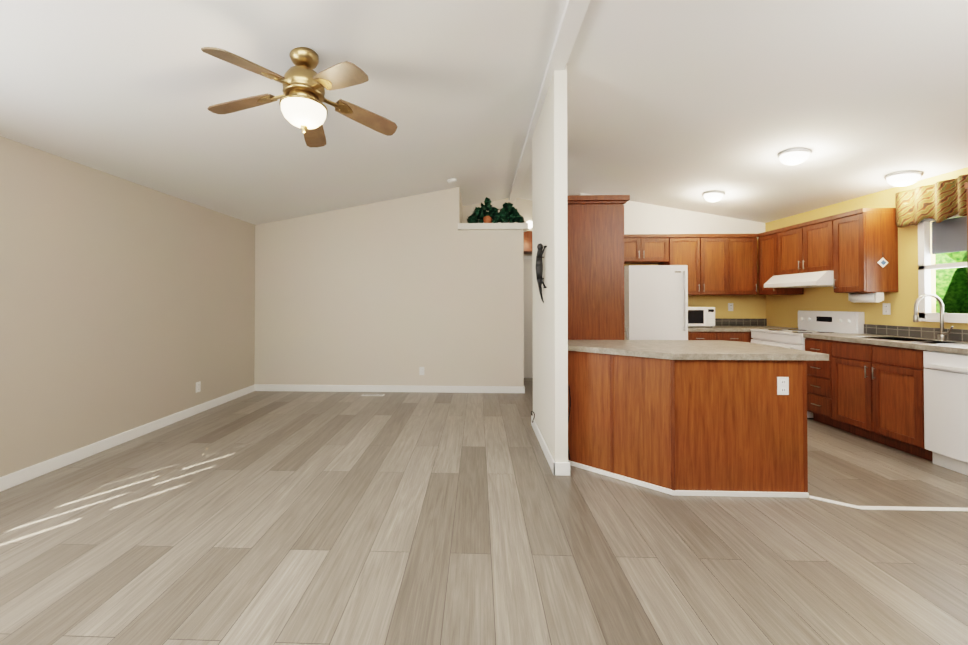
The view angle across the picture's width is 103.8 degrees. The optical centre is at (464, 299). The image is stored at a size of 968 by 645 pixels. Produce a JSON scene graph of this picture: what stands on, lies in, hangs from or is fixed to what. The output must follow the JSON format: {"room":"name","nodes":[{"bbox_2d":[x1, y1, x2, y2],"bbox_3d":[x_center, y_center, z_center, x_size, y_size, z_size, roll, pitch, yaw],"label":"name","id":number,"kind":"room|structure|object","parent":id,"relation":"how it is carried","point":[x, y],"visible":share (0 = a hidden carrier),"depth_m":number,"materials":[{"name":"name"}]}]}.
{"room":"living room","nodes":[
{"label":"living room","id":0,"kind":"room"},
{"bbox_2d":[0,136,254,476],"bbox_3d":[-3.160,-0.335,2.915,0.120,3.250,7.490,0,-1,2],"label":"wall","id":1,"kind":"structure","parent":0,"point":[126,305],"depth_m":3.25,"materials":[{"name":"beige paint"}]},
{"bbox_2d":[0,384,255,491],"bbox_3d":[-3.111,1.237,2.369,0.014,0.095,6.130,0,-1,2],"label":"baseboard","id":2,"kind":"structure","parent":1,"relation":"attached to","point":[13,479],"depth_m":3.24,"materials":[{"name":"white wood"}]},
{"bbox_2d":[196,381,200,392],"bbox_3d":[-3.046,1.003,4.335,0.010,0.116,0.070,0,-1,2],"label":"outlet","id":3,"kind":"object","parent":1,"relation":"attached to","point":[198,386],"visible":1,"depth_m":4.33,"materials":[{"name":"white plastic"}]},
{"bbox_2d":[254,187,523,385],"bbox_3d":[-1.091,-0.312,5.440,3.840,3.250,0.120,0,-1,2],"label":"wall","id":4,"kind":"structure","parent":0,"point":[399,291],"depth_m":5.36,"materials":[{"name":"beige paint"}]},
{"bbox_2d":[256,384,524,392],"bbox_3d":[-1.072,1.265,5.358,3.824,0.095,0.014,0,-1,2],"label":"baseboard","id":5,"kind":"structure","parent":4,"relation":"attached to","point":[259,387],"depth_m":5.35,"materials":[{"name":"white wood"}]},
{"bbox_2d":[419,367,423,374],"bbox_3d":[-0.604,1.012,5.346,0.070,0.116,0.010,0,-1,2],"label":"outlet","id":6,"kind":"object","parent":4,"relation":"attached to","point":[421,370],"visible":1,"depth_m":5.34,"materials":[{"name":"white plastic"}]},
{"bbox_2d":[458,223,527,231],"bbox_3d":[0.398,-1.020,5.395,0.980,0.085,0.220,0,-1,2],"label":"ledge","id":7,"kind":"object","parent":4,"relation":"attached to","point":[494,226],"depth_m":5.29,"materials":[{"name":"white paint"}]},
{"bbox_2d":[467,197,523,222],"bbox_3d":[0.446,-1.266,5.383,0.847,0.405,0.236,0,-1,2],"label":"potted plant","id":8,"kind":"object","parent":4,"relation":"on","point":[508,212],"visible":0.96,"depth_m":5.33,"materials":[{"name":"green plant"}]},
{"bbox_2d":[0,0,967,224],"bbox_3d":[0.578,-1.476,2.796,7.600,0.810,7.490,0,-1,2],"label":"ceiling","id":9,"kind":"structure","parent":0,"point":[131,90],"depth_m":2.71,"materials":[{"name":"paint"}]},
{"bbox_2d":[201,47,396,146],"bbox_3d":[-1.014,-1.247,2.310,1.098,0.478,1.135,0,-1,2],"label":"ceiling fan","id":10,"kind":"object","parent":9,"relation":"hanging from","point":[302,98],"visible":1,"depth_m":2.23,"materials":[{"name":"gold metal"}]},
{"bbox_2d":[447,178,456,183],"bbox_3d":[-0.165,-1.560,4.999,0.132,0.055,0.130,0,-1,2],"label":"smoke detector","id":11,"kind":"object","parent":9,"relation":"attached to","point":[451,180],"visible":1,"depth_m":4.96,"materials":[{"name":"white plastic"}]},
{"bbox_2d":[509,0,589,200],"bbox_3d":[0.678,-1.739,2.795,0.120,0.085,7.250,0,-1,2],"label":"ridge beam","id":12,"kind":"structure","parent":9,"relation":"attached to","point":[573,14],"depth_m":2.68,"materials":[{"name":"paint"}]},
{"bbox_2d":[703,190,724,201],"bbox_3d":[3.115,-1.283,4.743,0.234,0.118,0.234,0,-1,2],"label":"ceiling light","id":13,"kind":"object","parent":9,"relation":"attached to","point":[713,196],"visible":1,"depth_m":4.68,"materials":[{"name":"white glass"}]},
{"bbox_2d":[778,148,811,164],"bbox_3d":[3.031,-1.302,3.486,0.234,0.118,0.234,0,-1,2],"label":"ceiling light","id":14,"kind":"object","parent":9,"relation":"attached to","point":[793,156],"visible":1,"depth_m":3.43,"materials":[{"name":"white glass"}]},
{"bbox_2d":[885,170,922,186],"bbox_3d":[4.083,-1.115,3.527,0.234,0.118,0.234,0,-1,2],"label":"ceiling light","id":15,"kind":"object","parent":9,"relation":"attached to","point":[903,178],"visible":1,"depth_m":3.47,"materials":[{"name":"white glass"}]},
{"bbox_2d":[0,378,967,644],"bbox_3d":[0.578,1.329,2.771,7.600,0.080,7.490,0,-1,2],"label":"floor","id":16,"kind":"structure","parent":0,"point":[332,518],"depth_m":1.99,"materials":[{"name":"beige laminate"}]},
{"bbox_2d":[361,394,384,395],"bbox_3d":[-1.250,1.309,5.181,0.300,0.004,0.100,0,-1,2],"label":"floor vent","id":17,"kind":"object","parent":16,"relation":"in","point":[373,395],"visible":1,"depth_m":5.15,"materials":[{"name":"white metal"}]},
{"bbox_2d":[567,195,629,339],"bbox_3d":[1.129,0.189,3.626,0.677,2.215,0.564,0,-1,2],"label":"pantry cabinet","id":18,"kind":"object","parent":16,"relation":"on","point":[595,244],"visible":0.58,"depth_m":3.39,"materials":[{"name":"brown wood"}]},
{"bbox_2d":[568,352,691,495],"bbox_3d":[1.125,0.845,2.936,0.715,0.890,0.869,0,-1,2],"label":"base cabinet","id":19,"kind":"object","parent":16,"relation":"on","point":[630,421],"depth_m":2.66,"materials":[{"name":"brown wood"}]},
{"bbox_2d":[568,340,828,359],"bbox_3d":[1.565,0.379,2.919,1.596,0.042,0.902,0,-1,2],"label":"countertop","id":20,"kind":"structure","parent":19,"relation":"on","point":[586,349],"depth_m":2.72,"materials":[{"name":"beige stone"}]},
{"bbox_2d":[624,265,687,339],"bbox_3d":[2.442,0.440,5.108,0.725,1.740,0.805,0,-1,2],"label":"fridge","id":21,"kind":"object","parent":16,"relation":"on","point":[656,301],"visible":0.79,"depth_m":4.76,"materials":[{"name":"white painted metal"}]},
{"bbox_2d":[688,330,723,339],"bbox_3d":[3.073,0.866,5.204,0.489,0.891,0.617,0,-1,2],"label":"base cabinet","id":22,"kind":"object","parent":16,"relation":"on","point":[692,334],"depth_m":4.90,"materials":[{"name":"brown wood"}]},
{"bbox_2d":[688,326,797,329],"bbox_3d":[3.584,0.399,5.185,1.512,0.042,0.627,0,-1,2],"label":"countertop","id":23,"kind":"structure","parent":22,"relation":"on","point":[689,327],"depth_m":5.07,"materials":[{"name":"beige stone"}]},
{"bbox_2d":[688,307,714,326],"bbox_3d":[3.135,0.243,5.252,0.460,0.272,0.354,0,-1,2],"label":"microwave","id":24,"kind":"object","parent":23,"relation":"on","point":[701,316],"visible":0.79,"depth_m":5.08,"materials":[{"name":"white plastic"}]},
{"bbox_2d":[692,360,731,496],"bbox_3d":[1.656,0.845,2.922,0.455,0.890,0.860,0,-1,2],"label":"base cabinet","id":25,"kind":"object","parent":16,"relation":"on","point":[697,417],"depth_m":2.49,"materials":[{"name":"brown wood"}]},
{"bbox_2d":[724,330,751,342],"bbox_3d":[3.442,0.866,5.191,0.485,0.891,0.617,0,-1,2],"label":"base cabinet","id":26,"kind":"object","parent":16,"relation":"on","point":[731,330],"depth_m":4.88,"materials":[{"name":"brown wood"}]},
{"bbox_2d":[732,360,811,497],"bbox_3d":[2.006,0.845,2.908,0.482,0.890,0.864,0,-1,2],"label":"base cabinet","id":27,"kind":"object","parent":16,"relation":"on","point":[770,453],"depth_m":2.48,"materials":[{"name":"brown wood"}]},
{"bbox_2d":[777,377,788,394],"bbox_3d":[2.078,0.566,2.475,0.070,0.116,0.010,0,-1,2],"label":"outlet","id":28,"kind":"object","parent":27,"relation":"attached to","point":[782,385],"visible":1,"depth_m":2.47,"materials":[{"name":"white plastic"}]},
{"bbox_2d":[750,310,864,418],"bbox_3d":[3.953,0.722,4.465,0.724,1.165,0.760,0,-1,2],"label":"stove","id":29,"kind":"object","parent":16,"relation":"on","point":[839,322],"visible":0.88,"depth_m":4.37,"materials":[{"name":"white enameled metal"},{"name":"black glass"}]},
{"bbox_2d":[805,338,826,424],"bbox_3d":[3.977,0.854,3.895,0.637,0.890,0.369,0,-1,2],"label":"base cabinet","id":30,"kind":"object","parent":16,"relation":"on","point":[816,370],"depth_m":3.94,"materials":[{"name":"brown wood"}]},
{"bbox_2d":[809,495,967,511],"bbox_3d":[2.956,1.282,2.373,1.459,0.006,0.162,0,-1,2],"label":"transition piece","id":31,"kind":"object","parent":16,"relation":"on","point":[898,507],"visible":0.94,"depth_m":2.33,"materials":[{"name":"white"}]},
{"bbox_2d":[827,338,967,461],"bbox_3d":[3.959,0.849,3.380,0.637,0.890,0.779,0,-1,2],"label":"base cabinet","id":32,"kind":"object","parent":16,"relation":"on","point":[868,384],"depth_m":3.34,"materials":[{"name":"brown wood"}]},
{"bbox_2d":[803,334,967,353],"bbox_3d":[3.926,0.376,2.561,0.647,0.042,3.047,0,-1,2],"label":"countertop","id":33,"kind":"structure","parent":32,"relation":"on","point":[948,347],"depth_m":3.18,"materials":[{"name":"beige stone"}]},
{"bbox_2d":[847,334,946,341],"bbox_3d":[3.950,0.456,3.357,0.404,0.196,0.663,0,-1,2],"label":"sink","id":34,"kind":"object","parent":33,"relation":"in","point":[892,336],"depth_m":3.61,"materials":[{"name":"metal"}]},
{"bbox_2d":[913,298,958,341],"bbox_3d":[4.087,0.175,3.301,0.264,0.374,0.120,0,-1,2],"label":"faucet","id":35,"kind":"object","parent":33,"relation":"on","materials":[{"name":"silver metal"}]},
{"bbox_2d":[923,351,967,475],"bbox_3d":[3.897,0.845,2.688,0.600,0.885,0.605,0,-1,2],"label":"dishwasher","id":36,"kind":"object","parent":16,"relation":"on","point":[945,408],"visible":0.92,"depth_m":2.85,"materials":[{"name":"white plastic"}]},
{"bbox_2d":[463,198,532,377],"bbox_3d":[-0.564,-0.303,6.362,4.830,3.250,0.420,0,-1,2],"label":"wall","id":37,"kind":"structure","parent":0,"point":[523,207],"depth_m":6.36,"materials":[{"name":"white paint"}]},
{"bbox_2d":[526,221,531,228],"bbox_3d":[1.080,-1.239,6.315,0.130,0.130,0.171,0,-1,2],"label":"sconce","id":38,"kind":"object","parent":37,"relation":"attached to","point":[529,224],"visible":0.58,"depth_m":6.25,"materials":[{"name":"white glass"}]},
{"bbox_2d":[532,64,567,461],"bbox_3d":[0.730,-0.221,3.360,0.095,3.030,1.130,0,-1,2],"label":"wall","id":39,"kind":"structure","parent":0,"point":[550,313],"depth_m":2.91,"materials":[{"name":"white paint"}]},
{"bbox_2d":[535,243,546,302],"bbox_3d":[0.639,-0.221,3.223,0.084,0.504,0.240,0,-1,2],"label":"art","id":40,"kind":"object","parent":39,"relation":"attached to","point":[539,265],"visible":1,"depth_m":3.19,"materials":[{"name":"grey metal"}]},
{"bbox_2d":[531,416,559,475],"bbox_3d":[0.684,1.246,3.348,0.029,0.095,1.158,0,-1,2],"label":"baseboard","id":41,"kind":"structure","parent":39,"relation":"attached to","point":[555,466],"depth_m":3.05,"materials":[{"name":"white wood"}]},
{"bbox_2d":[579,193,765,318],"bbox_3d":[3.043,-0.307,5.927,2.650,3.250,0.800,0,-1,2],"label":"wall","id":42,"kind":"structure","parent":0,"point":[642,218],"depth_m":5.52,"materials":[{"name":"white paint"}]},
{"bbox_2d":[624,234,757,294],"bbox_3d":[3.023,-0.475,5.350,1.950,0.835,0.352,0,-1,2],"label":"upper cabinet","id":43,"kind":"object","parent":42,"relation":"attached to","point":[721,264],"visible":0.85,"depth_m":5.20,"materials":[{"name":"brown wood"}]},
{"bbox_2d":[728,303,732,310],"bbox_3d":[3.854,0.114,5.490,0.070,0.116,0.010,0,-1,2],"label":"outlet","id":44,"kind":"object","parent":42,"relation":"attached to","point":[730,306],"visible":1,"depth_m":5.49,"materials":[{"name":"white plastic"}]},
{"bbox_2d":[765,167,967,329],"bbox_3d":[4.316,-0.338,2.657,0.120,3.250,7.490,0,-1,2],"label":"wall","id":45,"kind":"structure","parent":0,"point":[781,310],"depth_m":3.94,"materials":[{"name":"yellow paint"}]},
{"bbox_2d":[764,271,833,287],"bbox_3d":[4.067,-0.226,4.470,0.497,0.159,0.760,0,-1,2],"label":"range hood","id":46,"kind":"object","parent":45,"relation":"attached to","point":[813,279],"visible":0.69,"depth_m":4.36,"materials":[{"name":"white metal"}]},
{"bbox_2d":[758,208,897,294],"bbox_3d":[4.139,-0.483,4.469,0.352,0.835,1.421,0,-1,2],"label":"upper cabinet","id":47,"kind":"object","parent":45,"relation":"attached to","point":[849,248],"visible":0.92,"depth_m":4.01,"materials":[{"name":"brown wood"}]},
{"bbox_2d":[848,292,883,302],"bbox_3d":[4.141,-0.017,3.916,0.100,0.103,0.280,0,-1,2],"label":"paper towel holder","id":48,"kind":"object","parent":47,"relation":"attached to","point":[876,297],"visible":1,"depth_m":3.87,"materials":[{"name":"white plastic"}]},
{"bbox_2d":[877,253,887,267],"bbox_3d":[4.135,-0.388,3.748,0.099,0.150,0.011,0,-1,2],"label":"plaque","id":49,"kind":"object","parent":47,"relation":"attached to","point":[882,262],"visible":1,"depth_m":3.75,"materials":[{"name":"white ceramic"}]},
{"bbox_2d":[883,303,890,314],"bbox_3d":[4.293,0.099,3.859,0.010,0.116,0.070,0,-1,2],"label":"electrical outlet","id":50,"kind":"object","parent":45,"relation":"attached to","point":[886,308],"visible":1,"depth_m":3.85,"materials":[{"name":"white plastic"}]},
{"bbox_2d":[918,214,967,322],"bbox_3d":[4.272,-0.282,3.273,0.080,0.970,0.620,0,-1,2],"label":"window","id":51,"kind":"structure","parent":45,"relation":"in","point":[948,235],"depth_m":3.45,"materials":[{"name":"white"}]},
{"bbox_2d":[895,174,967,227],"bbox_3d":[4.195,-0.854,3.340,0.069,0.365,0.727,0,-1,2],"label":"window valance","id":52,"kind":"object","parent":51,"relation":"attached to","point":[939,201],"visible":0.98,"depth_m":3.41,"materials":[{"name":"fabric"}]},
{"bbox_2d":[965,182,967,262],"bbox_3d":[4.056,-0.505,2.072,0.352,0.835,1.800,0,-1,2],"label":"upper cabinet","id":53,"kind":"object","parent":45,"relation":"attached to","point":[966,185],"visible":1,"depth_m":2.97,"materials":[{"name":"brown wood"}]},
{"label":"outside","id":54,"kind":"structure","parent":0,"visible":0},
{"bbox_3d":[0.578,1.464,2.769,67.360,0.150,67.250,0,-1,2],"label":"ground","id":55,"kind":"structure","parent":54,"visible":0},
{"bbox_2d":[935,216,967,313],"bbox_3d":[7.010,-0.158,3.728,3.306,3.112,7.057,0,-1,2],"label":"trees","id":56,"kind":"object","parent":55,"relation":"on","point":[952,289],"visible":0.04,"depth_m":4.80,"materials":[{"name":"green plant"}]}
]}

